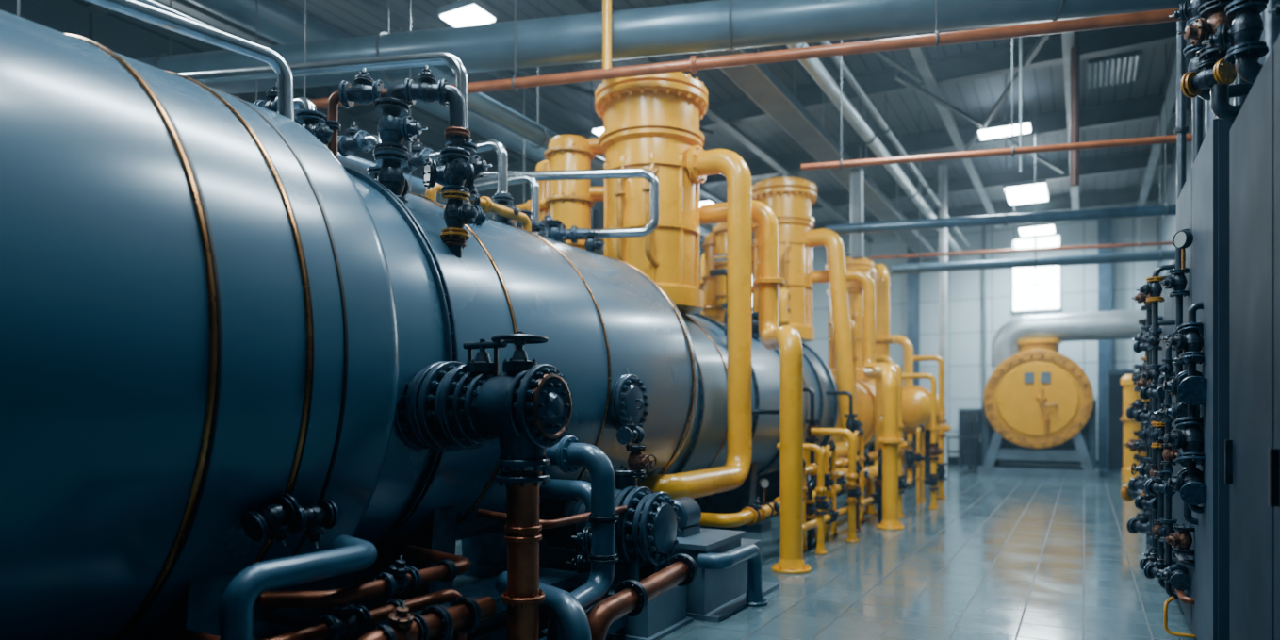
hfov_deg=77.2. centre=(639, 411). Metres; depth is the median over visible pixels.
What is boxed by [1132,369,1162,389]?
valve
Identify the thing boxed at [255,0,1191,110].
pipe
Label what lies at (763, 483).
pressure gauge
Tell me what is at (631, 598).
copper pipe
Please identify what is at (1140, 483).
valve
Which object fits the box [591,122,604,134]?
ceiling lamp
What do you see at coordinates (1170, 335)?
valve
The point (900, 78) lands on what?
brace
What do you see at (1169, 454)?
valve
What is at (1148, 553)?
valve
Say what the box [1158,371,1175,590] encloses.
pipe
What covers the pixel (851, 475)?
yellow standpipe
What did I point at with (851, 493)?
valve
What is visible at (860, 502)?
valve
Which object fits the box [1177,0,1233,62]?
valve
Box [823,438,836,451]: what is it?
valve
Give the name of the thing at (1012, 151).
pipe
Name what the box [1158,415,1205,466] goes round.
valve
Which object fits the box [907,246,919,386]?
steel column
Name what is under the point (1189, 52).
valve
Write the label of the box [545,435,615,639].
pipe
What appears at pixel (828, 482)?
valve
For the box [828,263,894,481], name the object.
pipe
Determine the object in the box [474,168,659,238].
pipe
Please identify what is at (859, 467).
valve
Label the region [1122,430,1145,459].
valve
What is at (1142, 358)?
valve
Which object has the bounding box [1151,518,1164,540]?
valve
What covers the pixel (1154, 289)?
valve
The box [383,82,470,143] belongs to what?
pipe
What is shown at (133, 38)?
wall
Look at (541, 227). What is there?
valve
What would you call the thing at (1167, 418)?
valve
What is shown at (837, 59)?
pipe
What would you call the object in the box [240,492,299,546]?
valve
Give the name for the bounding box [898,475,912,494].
valve
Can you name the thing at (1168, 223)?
wall
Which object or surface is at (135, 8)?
pipe
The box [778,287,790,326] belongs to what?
pipe
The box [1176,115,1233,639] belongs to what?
tall cabinet
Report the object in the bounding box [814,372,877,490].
drum
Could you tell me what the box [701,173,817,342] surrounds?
tower
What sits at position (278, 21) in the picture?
pipe
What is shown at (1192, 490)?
valve
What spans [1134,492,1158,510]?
valve
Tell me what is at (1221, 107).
pipe
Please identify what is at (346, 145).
valve
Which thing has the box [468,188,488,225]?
valve
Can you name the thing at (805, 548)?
pipe
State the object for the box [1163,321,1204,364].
valve
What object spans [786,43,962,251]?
pipe
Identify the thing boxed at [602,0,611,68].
pipe
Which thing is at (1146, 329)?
valve
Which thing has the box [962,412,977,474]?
pedestal
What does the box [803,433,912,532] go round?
pipe
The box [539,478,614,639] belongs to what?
pipe
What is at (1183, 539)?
valve
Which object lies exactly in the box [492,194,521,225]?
valve
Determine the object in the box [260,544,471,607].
copper pipe
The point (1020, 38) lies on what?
pipe
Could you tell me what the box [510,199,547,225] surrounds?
pipe
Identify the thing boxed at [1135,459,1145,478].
valve
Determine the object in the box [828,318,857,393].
pipe
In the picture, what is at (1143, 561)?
valve
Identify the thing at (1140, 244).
pipe
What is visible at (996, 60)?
roof beam
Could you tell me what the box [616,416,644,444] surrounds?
valve
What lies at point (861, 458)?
pipe
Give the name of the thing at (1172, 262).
pipe
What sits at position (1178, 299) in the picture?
pipe
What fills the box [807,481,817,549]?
pipe
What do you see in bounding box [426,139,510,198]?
pipe
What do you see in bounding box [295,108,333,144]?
valve
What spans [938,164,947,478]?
pipe
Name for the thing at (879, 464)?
pipe
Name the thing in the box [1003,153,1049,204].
ceiling lamp
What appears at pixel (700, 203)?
diffuser
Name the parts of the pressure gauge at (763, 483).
stem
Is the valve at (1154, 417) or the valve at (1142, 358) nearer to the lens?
the valve at (1154, 417)
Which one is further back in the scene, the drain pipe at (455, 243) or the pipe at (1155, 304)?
the pipe at (1155, 304)
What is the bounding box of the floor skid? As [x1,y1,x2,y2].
[466,610,628,639]
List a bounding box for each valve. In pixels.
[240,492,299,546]
[253,82,297,119]
[282,499,339,547]
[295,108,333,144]
[313,603,372,639]
[337,67,386,108]
[337,121,373,156]
[367,164,381,180]
[368,601,428,639]
[373,96,426,156]
[373,149,410,204]
[373,555,421,600]
[394,330,574,471]
[402,64,448,106]
[403,138,436,172]
[422,146,475,193]
[440,146,471,196]
[440,188,480,241]
[444,140,492,194]
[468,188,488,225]
[470,194,480,206]
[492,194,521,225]
[515,208,540,231]
[532,221,546,237]
[540,211,566,244]
[544,218,569,241]
[566,542,590,585]
[571,512,618,565]
[582,230,605,254]
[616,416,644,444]
[625,443,656,479]
[722,302,726,328]
[740,496,766,525]
[751,311,760,339]
[761,501,779,518]
[804,419,821,443]
[805,499,817,519]
[807,474,817,488]
[814,494,833,515]
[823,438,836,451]
[824,474,835,491]
[824,509,840,524]
[828,456,836,472]
[836,473,848,496]
[842,500,863,514]
[843,413,863,433]
[845,482,863,503]
[853,426,863,436]
[855,459,863,475]
[856,447,869,464]
[858,468,870,487]
[866,492,877,505]
[874,475,882,491]
[876,446,882,459]
[898,435,912,454]
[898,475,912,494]
[903,449,916,468]
[914,451,927,464]
[916,422,924,432]
[921,473,939,491]
[927,443,944,459]
[936,419,952,437]
[936,462,947,480]
[1120,483,1145,501]
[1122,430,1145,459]
[1125,406,1141,419]
[1126,509,1148,535]
[1128,474,1144,491]
[1129,393,1146,410]
[1130,439,1146,457]
[1131,286,1151,311]
[1131,325,1150,342]
[1131,363,1143,392]
[1131,456,1151,481]
[1132,333,1151,353]
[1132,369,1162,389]
[1133,404,1151,422]
[1134,474,1147,493]
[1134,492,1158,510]
[1135,275,1165,303]
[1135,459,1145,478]
[1137,318,1164,336]
[1137,421,1148,447]
[1138,363,1162,386]
[1139,378,1165,399]
[1139,498,1151,515]
[1139,550,1165,570]
[1140,356,1146,377]
[1141,545,1158,560]
[1143,470,1165,485]
[1143,556,1170,583]
[1144,471,1175,496]
[1146,329,1162,350]
[1146,530,1151,548]
[1148,410,1165,428]
[1148,421,1165,448]
[1148,462,1158,476]
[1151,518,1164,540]
[1153,403,1175,423]
[1156,370,1207,405]
[1157,563,1190,590]
[1158,329,1178,344]
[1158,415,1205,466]
[1158,517,1177,543]
[1159,266,1189,297]
[1159,358,1175,378]
[1160,401,1199,419]
[1160,443,1180,465]
[1162,467,1206,505]
[1162,524,1194,556]
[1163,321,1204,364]
[1168,0,1205,27]
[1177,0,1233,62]
[1181,48,1236,98]
[1182,44,1207,95]
[1201,0,1268,65]
[1267,1,1279,15]
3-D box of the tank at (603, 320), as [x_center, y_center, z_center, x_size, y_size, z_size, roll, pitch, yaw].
[-1.456,-0.007,6.655,2.670,3.215,4.190,0,0,29]
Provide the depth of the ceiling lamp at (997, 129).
14.86 m
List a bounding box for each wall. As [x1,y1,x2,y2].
[0,0,699,313]
[699,201,1157,459]
[1157,82,1233,286]
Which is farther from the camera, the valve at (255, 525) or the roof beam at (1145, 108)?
the roof beam at (1145, 108)
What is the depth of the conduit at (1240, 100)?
4.90 m
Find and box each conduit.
[1173,3,1189,201]
[1192,95,1203,164]
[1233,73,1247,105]
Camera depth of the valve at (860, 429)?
11.54 m
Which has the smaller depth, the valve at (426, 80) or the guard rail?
the valve at (426, 80)
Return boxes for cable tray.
[702,47,938,261]
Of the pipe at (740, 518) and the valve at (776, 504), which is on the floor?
the pipe at (740, 518)
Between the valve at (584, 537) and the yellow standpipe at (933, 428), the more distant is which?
the yellow standpipe at (933, 428)
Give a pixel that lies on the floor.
(1001, 557)
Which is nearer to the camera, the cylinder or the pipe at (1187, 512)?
the pipe at (1187, 512)
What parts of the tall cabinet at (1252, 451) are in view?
handle, handle, cabinet door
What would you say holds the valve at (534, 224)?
on the tank at (603, 320)
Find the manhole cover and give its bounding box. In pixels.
[608,374,649,429]
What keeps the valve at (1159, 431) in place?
attached to the pipe at (1161, 582)
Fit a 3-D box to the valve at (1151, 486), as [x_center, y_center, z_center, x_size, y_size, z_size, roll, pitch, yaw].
[3.822,0.524,5.885,0.111,0.178,0.180,0,0,-19]
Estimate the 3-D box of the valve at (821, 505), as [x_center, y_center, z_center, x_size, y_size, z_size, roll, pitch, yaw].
[2.065,1.050,9.011,0.135,0.220,0.218,0,0,-36]
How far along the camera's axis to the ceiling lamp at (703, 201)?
19.50 m
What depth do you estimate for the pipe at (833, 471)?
10.40 m
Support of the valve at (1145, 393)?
attached to the pipe at (1161, 582)
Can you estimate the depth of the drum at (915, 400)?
16.65 m
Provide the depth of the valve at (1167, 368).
5.83 m
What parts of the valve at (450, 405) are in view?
yoke post, stem, tee handle, yoke post, stem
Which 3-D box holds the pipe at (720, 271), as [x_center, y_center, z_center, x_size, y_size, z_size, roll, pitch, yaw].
[1.002,-1.170,9.735,0.314,1.140,0.128,0,0,29]
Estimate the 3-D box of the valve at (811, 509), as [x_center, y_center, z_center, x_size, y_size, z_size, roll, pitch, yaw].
[1.999,1.135,9.326,0.136,0.220,0.208,0,0,-19]
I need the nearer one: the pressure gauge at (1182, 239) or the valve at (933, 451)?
the pressure gauge at (1182, 239)
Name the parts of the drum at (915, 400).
support leg, support leg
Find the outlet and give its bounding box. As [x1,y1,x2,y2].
[495,427,550,471]
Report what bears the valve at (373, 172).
on the tank at (603, 320)
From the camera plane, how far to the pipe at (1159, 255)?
14.95 m
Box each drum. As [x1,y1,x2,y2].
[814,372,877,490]
[902,385,945,487]
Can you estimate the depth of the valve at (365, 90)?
4.95 m
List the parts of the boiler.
inspection plate, plate, boiler casing, inspection plate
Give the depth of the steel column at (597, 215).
21.77 m
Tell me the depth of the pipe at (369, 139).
6.15 m
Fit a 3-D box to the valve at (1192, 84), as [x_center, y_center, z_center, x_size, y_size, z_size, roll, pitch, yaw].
[3.086,-1.854,4.349,0.140,0.225,0.227,0,0,-19]
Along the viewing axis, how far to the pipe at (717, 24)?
8.86 m
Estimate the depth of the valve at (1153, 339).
6.67 m
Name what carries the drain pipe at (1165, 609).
attached to the tall cabinet at (1203, 202)
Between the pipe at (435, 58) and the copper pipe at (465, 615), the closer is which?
the copper pipe at (465, 615)
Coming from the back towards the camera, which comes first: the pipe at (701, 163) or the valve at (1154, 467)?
the pipe at (701, 163)
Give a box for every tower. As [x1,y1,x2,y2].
[535,71,707,314]
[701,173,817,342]
[825,252,873,380]
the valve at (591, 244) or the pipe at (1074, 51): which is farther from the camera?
the pipe at (1074, 51)
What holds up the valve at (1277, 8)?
attached to the pipe
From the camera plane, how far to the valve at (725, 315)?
10.45 m
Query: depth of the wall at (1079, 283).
24.11 m
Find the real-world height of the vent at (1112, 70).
0.088 m
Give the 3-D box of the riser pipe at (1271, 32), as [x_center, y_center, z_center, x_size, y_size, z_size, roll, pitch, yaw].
[4.967,-2.150,6.279,0.320,7.500,0.320,0,0,-16]
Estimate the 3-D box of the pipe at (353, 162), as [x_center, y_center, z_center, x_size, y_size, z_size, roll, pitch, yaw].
[-3.011,-4.317,10.244,0.332,3.166,17.000,0,0,29]
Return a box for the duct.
[991,309,1146,368]
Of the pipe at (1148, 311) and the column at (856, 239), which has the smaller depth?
the pipe at (1148, 311)
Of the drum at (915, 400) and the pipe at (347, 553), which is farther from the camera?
the drum at (915, 400)
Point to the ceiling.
(976, 98)
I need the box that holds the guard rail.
[947,436,977,470]
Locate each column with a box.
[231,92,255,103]
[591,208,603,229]
[850,168,863,259]
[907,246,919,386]
[1098,218,1111,470]
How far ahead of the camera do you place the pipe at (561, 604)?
4.26 m
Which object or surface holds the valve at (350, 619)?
on the copper pipe at (320, 631)
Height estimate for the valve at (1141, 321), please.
0.298 m
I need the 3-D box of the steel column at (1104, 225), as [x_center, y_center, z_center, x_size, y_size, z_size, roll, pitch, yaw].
[12.897,-1.950,22.235,0.320,7.100,0.230,0,0,29]
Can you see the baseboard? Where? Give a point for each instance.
(952, 460)
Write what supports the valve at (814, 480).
attached to the pipe at (811, 485)
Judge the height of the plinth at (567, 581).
0.455 m
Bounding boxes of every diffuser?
[592,128,604,134]
[699,201,712,207]
[978,123,1030,139]
[1004,183,1047,204]
[1018,225,1054,236]
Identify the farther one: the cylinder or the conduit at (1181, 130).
the cylinder
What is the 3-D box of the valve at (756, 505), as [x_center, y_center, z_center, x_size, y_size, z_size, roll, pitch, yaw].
[1.154,1.002,8.164,0.185,0.280,0.298,0,0,29]
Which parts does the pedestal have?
pedestal post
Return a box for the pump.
[539,464,680,590]
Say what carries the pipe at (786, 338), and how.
on the floor
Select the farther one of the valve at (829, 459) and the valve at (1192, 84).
the valve at (829, 459)
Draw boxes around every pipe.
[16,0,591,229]
[84,0,293,120]
[135,0,1191,94]
[137,0,247,40]
[173,589,466,639]
[177,51,472,142]
[185,0,752,254]
[219,534,377,639]
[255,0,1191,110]
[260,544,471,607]
[293,97,316,111]
[303,0,604,255]
[325,89,387,158]
[325,134,380,165]
[357,595,496,639]
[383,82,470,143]
[417,174,539,222]
[425,182,531,231]
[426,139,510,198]
[427,0,753,252]
[443,235,466,258]
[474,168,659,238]
[475,505,627,528]
[494,571,591,639]
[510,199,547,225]
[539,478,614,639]
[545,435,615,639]
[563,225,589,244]
[587,553,697,639]
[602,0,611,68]
[637,145,751,498]
[697,542,768,607]
[698,475,877,526]
[699,199,811,574]
[709,268,727,347]
[713,253,753,311]
[751,409,779,414]
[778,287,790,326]
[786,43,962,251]
[801,24,1205,170]
[803,229,858,465]
[803,387,814,532]
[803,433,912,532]
[803,466,807,550]
[805,451,878,475]
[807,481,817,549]
[812,269,903,529]
[820,41,969,247]
[823,444,837,539]
[825,44,1176,234]
[825,391,853,414]
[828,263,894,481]
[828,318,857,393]
[847,475,860,532]
[853,430,865,521]
[869,145,1173,259]
[875,355,892,362]
[876,458,882,522]
[878,416,882,447]
[889,335,912,474]
[892,82,1175,274]
[915,426,925,505]
[936,422,938,492]
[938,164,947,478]
[983,226,985,395]
[1018,23,1022,172]
[1069,31,1079,186]
[1143,315,1163,493]
[1146,275,1170,553]
[1148,320,1176,564]
[1149,263,1175,547]
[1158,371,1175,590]
[1161,260,1175,285]
[1163,345,1180,600]
[1163,596,1196,638]
[1164,557,1194,604]
[1171,545,1194,566]
[1173,228,1189,404]
[1181,351,1197,525]
[1187,301,1203,513]
[1197,82,1253,100]
[1205,99,1214,134]
[1210,51,1242,121]
[1234,7,1263,83]
[1258,0,1279,64]
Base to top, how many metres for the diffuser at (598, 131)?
0.030 m
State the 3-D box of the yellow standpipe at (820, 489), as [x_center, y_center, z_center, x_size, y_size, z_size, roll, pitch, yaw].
[1.853,0.980,9.149,0.570,1.240,0.140,0,0,29]
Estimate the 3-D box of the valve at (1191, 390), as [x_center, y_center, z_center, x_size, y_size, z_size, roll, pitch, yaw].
[3.324,-0.154,4.902,0.276,0.177,0.287,5,14,28]
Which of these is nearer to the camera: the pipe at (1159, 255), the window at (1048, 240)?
the pipe at (1159, 255)
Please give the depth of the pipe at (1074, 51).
11.81 m
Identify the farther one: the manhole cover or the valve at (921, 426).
the valve at (921, 426)
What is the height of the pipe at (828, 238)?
3.830 m
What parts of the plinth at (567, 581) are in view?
leg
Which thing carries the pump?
on the floor
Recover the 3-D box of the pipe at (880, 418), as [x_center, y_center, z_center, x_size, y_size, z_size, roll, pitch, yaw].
[3.958,0.835,13.015,0.111,1.530,0.502,0,0,29]
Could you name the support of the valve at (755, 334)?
on the tank at (705, 447)
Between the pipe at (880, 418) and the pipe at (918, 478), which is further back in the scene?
the pipe at (918, 478)
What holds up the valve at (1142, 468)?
attached to the pipe at (1161, 322)
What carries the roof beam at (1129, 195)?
attached to the ceiling
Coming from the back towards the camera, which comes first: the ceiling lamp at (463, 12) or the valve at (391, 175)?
the ceiling lamp at (463, 12)
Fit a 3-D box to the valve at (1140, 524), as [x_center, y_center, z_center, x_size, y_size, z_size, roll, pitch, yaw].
[4.955,1.090,7.887,0.161,0.251,0.261,0,0,-19]
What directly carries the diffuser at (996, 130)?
attached to the ceiling lamp at (997, 129)
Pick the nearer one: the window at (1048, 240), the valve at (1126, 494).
the valve at (1126, 494)
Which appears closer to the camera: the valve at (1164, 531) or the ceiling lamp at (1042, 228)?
the valve at (1164, 531)
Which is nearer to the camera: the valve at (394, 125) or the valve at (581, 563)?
the valve at (394, 125)
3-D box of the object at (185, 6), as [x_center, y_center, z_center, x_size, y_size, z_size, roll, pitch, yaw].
[-4.335,-5.440,13.837,0.160,0.120,31.600,0,0,29]
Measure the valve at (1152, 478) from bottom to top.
0.171 m
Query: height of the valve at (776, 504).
0.172 m
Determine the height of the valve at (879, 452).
0.220 m
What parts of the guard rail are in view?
post, post, rail, rail, post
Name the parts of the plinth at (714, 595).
motor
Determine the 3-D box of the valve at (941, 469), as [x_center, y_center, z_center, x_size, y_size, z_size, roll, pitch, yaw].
[5.511,1.100,14.719,0.318,0.331,0.204,0,0,-44]
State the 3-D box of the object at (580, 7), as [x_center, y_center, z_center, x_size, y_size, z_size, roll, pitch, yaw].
[-0.312,-5.440,11.607,0.160,0.120,31.600,0,0,29]
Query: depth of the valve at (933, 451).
13.15 m
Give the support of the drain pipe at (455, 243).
attached to the tank at (603, 320)
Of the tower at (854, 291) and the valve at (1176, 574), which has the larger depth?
the tower at (854, 291)
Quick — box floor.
[253,462,1197,639]
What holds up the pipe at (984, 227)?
on the floor
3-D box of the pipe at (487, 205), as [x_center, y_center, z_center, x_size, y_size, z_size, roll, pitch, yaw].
[-1.242,-1.602,6.319,0.128,0.204,1.230,0,0,29]
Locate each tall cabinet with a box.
[1158,274,1176,565]
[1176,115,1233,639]
[1224,33,1279,639]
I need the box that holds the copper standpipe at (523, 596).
[495,469,550,639]
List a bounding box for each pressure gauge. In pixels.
[758,478,769,506]
[1172,229,1193,269]
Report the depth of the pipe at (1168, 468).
5.84 m
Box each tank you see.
[0,9,398,639]
[253,165,698,639]
[665,312,838,533]
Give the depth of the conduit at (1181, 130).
7.96 m
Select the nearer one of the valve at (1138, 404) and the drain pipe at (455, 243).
the drain pipe at (455, 243)
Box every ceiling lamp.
[437,0,497,26]
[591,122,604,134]
[699,185,719,207]
[977,99,1032,139]
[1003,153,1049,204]
[1017,201,1055,236]
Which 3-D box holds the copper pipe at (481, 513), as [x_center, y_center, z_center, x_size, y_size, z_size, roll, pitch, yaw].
[-0.570,0.675,5.445,0.532,0.106,1.028,0,0,29]
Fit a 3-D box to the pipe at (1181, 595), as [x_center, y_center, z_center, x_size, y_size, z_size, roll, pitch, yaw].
[4.652,1.250,7.090,0.340,0.070,4.152,0,0,32]
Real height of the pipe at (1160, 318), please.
2.400 m
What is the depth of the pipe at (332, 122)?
4.97 m
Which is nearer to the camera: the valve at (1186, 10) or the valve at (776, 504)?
the valve at (1186, 10)
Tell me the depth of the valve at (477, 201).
6.19 m
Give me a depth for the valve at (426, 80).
4.97 m
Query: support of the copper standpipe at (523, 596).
on the floor
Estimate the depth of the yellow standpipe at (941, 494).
14.72 m
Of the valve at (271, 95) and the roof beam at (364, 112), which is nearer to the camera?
the valve at (271, 95)
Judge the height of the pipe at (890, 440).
4.005 m
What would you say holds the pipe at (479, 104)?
hanging from the ceiling
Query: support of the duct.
on the boiler
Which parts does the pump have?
motor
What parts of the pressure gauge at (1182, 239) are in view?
stem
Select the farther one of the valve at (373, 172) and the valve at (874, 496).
the valve at (874, 496)
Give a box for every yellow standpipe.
[777,443,826,554]
[811,427,858,542]
[864,362,903,518]
[902,373,938,509]
[912,355,946,499]
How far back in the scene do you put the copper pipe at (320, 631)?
3.67 m
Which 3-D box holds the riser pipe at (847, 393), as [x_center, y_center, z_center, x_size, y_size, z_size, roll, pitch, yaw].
[3.126,0.635,12.673,0.480,1.930,0.060,0,0,29]
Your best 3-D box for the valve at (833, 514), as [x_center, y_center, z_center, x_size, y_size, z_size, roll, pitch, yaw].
[2.374,1.291,9.889,0.214,0.168,0.242,0,0,29]
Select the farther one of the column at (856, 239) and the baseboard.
the baseboard
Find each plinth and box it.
[354,567,586,639]
[574,570,693,639]
[657,496,779,623]
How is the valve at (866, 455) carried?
on the pipe at (811, 468)
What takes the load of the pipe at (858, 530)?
on the floor
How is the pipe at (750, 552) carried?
on the floor
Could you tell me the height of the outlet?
0.231 m
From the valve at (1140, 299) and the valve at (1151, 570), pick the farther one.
the valve at (1140, 299)
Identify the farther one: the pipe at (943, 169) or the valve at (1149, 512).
the pipe at (943, 169)
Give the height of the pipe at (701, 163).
3.921 m
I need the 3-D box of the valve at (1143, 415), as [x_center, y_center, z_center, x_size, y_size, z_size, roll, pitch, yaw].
[4.598,0.013,7.284,0.105,0.164,0.170,0,0,-19]
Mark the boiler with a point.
(1039, 405)
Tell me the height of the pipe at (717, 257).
1.445 m
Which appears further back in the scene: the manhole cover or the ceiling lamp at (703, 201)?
the ceiling lamp at (703, 201)
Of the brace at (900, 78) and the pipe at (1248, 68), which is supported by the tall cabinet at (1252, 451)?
the pipe at (1248, 68)
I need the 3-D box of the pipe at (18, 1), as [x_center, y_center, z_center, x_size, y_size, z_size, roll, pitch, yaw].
[-2.971,-4.047,9.079,0.212,3.706,11.000,0,0,29]
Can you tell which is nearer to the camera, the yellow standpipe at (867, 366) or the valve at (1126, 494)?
the valve at (1126, 494)
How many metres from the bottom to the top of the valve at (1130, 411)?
0.253 m
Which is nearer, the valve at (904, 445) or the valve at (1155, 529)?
the valve at (1155, 529)
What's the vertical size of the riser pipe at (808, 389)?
1.930 m
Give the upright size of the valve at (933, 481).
0.286 m
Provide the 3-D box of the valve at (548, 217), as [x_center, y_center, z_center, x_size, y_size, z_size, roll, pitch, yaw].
[-0.970,-1.935,8.461,0.375,0.360,0.231,0,0,6]
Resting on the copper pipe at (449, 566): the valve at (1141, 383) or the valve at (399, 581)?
the valve at (399, 581)
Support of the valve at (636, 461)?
on the pump
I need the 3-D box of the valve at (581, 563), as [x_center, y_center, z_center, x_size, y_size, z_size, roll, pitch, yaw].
[-0.350,1.050,5.566,0.312,0.331,0.204,0,0,28]
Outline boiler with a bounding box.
[977,338,1099,478]
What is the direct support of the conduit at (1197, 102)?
attached to the tall cabinet at (1167, 308)
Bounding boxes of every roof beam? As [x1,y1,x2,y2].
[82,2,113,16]
[351,0,715,121]
[480,21,1176,170]
[594,93,1192,203]
[699,183,1160,250]
[811,146,1173,211]
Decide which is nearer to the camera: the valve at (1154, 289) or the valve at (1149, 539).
the valve at (1154, 289)
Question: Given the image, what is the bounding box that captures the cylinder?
[1120,374,1140,482]
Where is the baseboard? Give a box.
[902,455,1098,465]
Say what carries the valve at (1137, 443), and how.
attached to the pipe at (1160, 318)
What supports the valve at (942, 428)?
attached to the yellow standpipe at (941, 494)
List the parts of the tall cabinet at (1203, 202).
cabinet door, cabinet door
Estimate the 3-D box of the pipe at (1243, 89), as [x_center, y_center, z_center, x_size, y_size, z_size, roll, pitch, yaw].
[3.482,-2.475,4.587,0.556,1.320,0.112,0,0,29]
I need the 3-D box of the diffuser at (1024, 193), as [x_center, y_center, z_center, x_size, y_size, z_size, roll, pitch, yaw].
[8.884,-4.990,18.400,0.800,0.030,1.500,0,0,29]
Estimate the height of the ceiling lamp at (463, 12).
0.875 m
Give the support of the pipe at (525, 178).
on the tank at (603, 320)
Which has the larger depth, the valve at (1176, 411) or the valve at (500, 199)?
the valve at (500, 199)
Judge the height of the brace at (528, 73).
0.070 m
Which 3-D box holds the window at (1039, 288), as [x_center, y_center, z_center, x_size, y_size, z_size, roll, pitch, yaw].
[11.509,-3.700,23.279,1.300,1.550,0.090,0,0,29]
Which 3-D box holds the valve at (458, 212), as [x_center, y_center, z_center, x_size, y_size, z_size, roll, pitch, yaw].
[-1.104,-1.220,4.957,0.286,0.298,0.184,0,0,29]
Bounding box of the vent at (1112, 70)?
[1087,50,1141,89]
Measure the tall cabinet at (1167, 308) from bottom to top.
3.000 m
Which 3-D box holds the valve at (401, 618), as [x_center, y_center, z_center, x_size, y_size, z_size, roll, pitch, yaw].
[-1.055,0.939,3.501,0.150,0.231,0.242,0,0,29]
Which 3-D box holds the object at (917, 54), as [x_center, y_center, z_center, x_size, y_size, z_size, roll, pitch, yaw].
[2.924,-5.440,9.813,0.160,0.120,31.600,0,0,29]
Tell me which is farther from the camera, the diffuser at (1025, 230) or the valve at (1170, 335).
the diffuser at (1025, 230)
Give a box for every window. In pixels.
[1011,233,1061,248]
[1011,255,1061,312]
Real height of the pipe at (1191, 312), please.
1.294 m
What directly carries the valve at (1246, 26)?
attached to the pipe at (1248, 68)
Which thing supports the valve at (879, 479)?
attached to the pipe at (879, 464)
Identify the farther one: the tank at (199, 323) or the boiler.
the boiler
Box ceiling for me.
[158,0,1190,224]
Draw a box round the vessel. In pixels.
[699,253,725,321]
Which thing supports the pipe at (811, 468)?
on the floor
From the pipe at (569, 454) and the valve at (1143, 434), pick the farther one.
the valve at (1143, 434)
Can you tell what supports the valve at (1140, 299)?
attached to the pipe at (1148, 311)
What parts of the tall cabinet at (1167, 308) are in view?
cabinet door, cabinet door, cabinet door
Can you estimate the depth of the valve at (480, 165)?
5.46 m
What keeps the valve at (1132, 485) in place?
attached to the pipe at (1160, 318)
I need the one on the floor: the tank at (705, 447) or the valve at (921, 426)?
the tank at (705, 447)
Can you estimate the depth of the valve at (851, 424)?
12.50 m
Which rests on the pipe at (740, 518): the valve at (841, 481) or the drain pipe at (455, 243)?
the valve at (841, 481)
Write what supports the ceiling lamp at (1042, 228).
hanging from the ceiling
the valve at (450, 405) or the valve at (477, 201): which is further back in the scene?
the valve at (477, 201)
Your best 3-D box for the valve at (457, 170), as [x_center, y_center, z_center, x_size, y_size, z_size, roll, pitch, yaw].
[-1.123,-1.480,4.937,0.184,0.298,0.286,0,0,-30]
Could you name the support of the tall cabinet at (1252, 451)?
on the floor
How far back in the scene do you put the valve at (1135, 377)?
10.13 m
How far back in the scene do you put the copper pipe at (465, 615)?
3.71 m
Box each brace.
[509,67,712,135]
[853,37,922,82]
[893,72,1065,173]
[964,33,1050,151]
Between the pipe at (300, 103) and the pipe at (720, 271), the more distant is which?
the pipe at (720, 271)
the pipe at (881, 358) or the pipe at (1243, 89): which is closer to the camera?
the pipe at (1243, 89)
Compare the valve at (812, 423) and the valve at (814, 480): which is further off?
the valve at (812, 423)
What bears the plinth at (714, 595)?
on the floor
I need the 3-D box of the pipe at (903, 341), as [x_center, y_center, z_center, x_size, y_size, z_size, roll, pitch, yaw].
[6.708,-0.205,20.978,0.992,3.610,0.385,0,0,29]
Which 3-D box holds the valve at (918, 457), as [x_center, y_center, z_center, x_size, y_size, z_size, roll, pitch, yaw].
[4.821,0.794,13.775,0.135,0.220,0.218,0,0,-40]
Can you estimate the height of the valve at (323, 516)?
0.207 m
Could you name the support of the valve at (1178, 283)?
attached to the tall cabinet at (1203, 202)
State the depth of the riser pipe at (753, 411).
9.76 m
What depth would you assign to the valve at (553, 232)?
7.37 m
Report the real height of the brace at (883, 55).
0.070 m
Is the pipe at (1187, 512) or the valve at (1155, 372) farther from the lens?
the valve at (1155, 372)
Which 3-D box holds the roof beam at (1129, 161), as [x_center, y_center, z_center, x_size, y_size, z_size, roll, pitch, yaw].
[5.893,-5.702,21.201,13.710,0.395,0.220,0,0,29]
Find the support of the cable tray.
hanging from the ceiling
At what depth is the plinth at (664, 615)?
5.71 m
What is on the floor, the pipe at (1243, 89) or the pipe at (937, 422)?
the pipe at (937, 422)

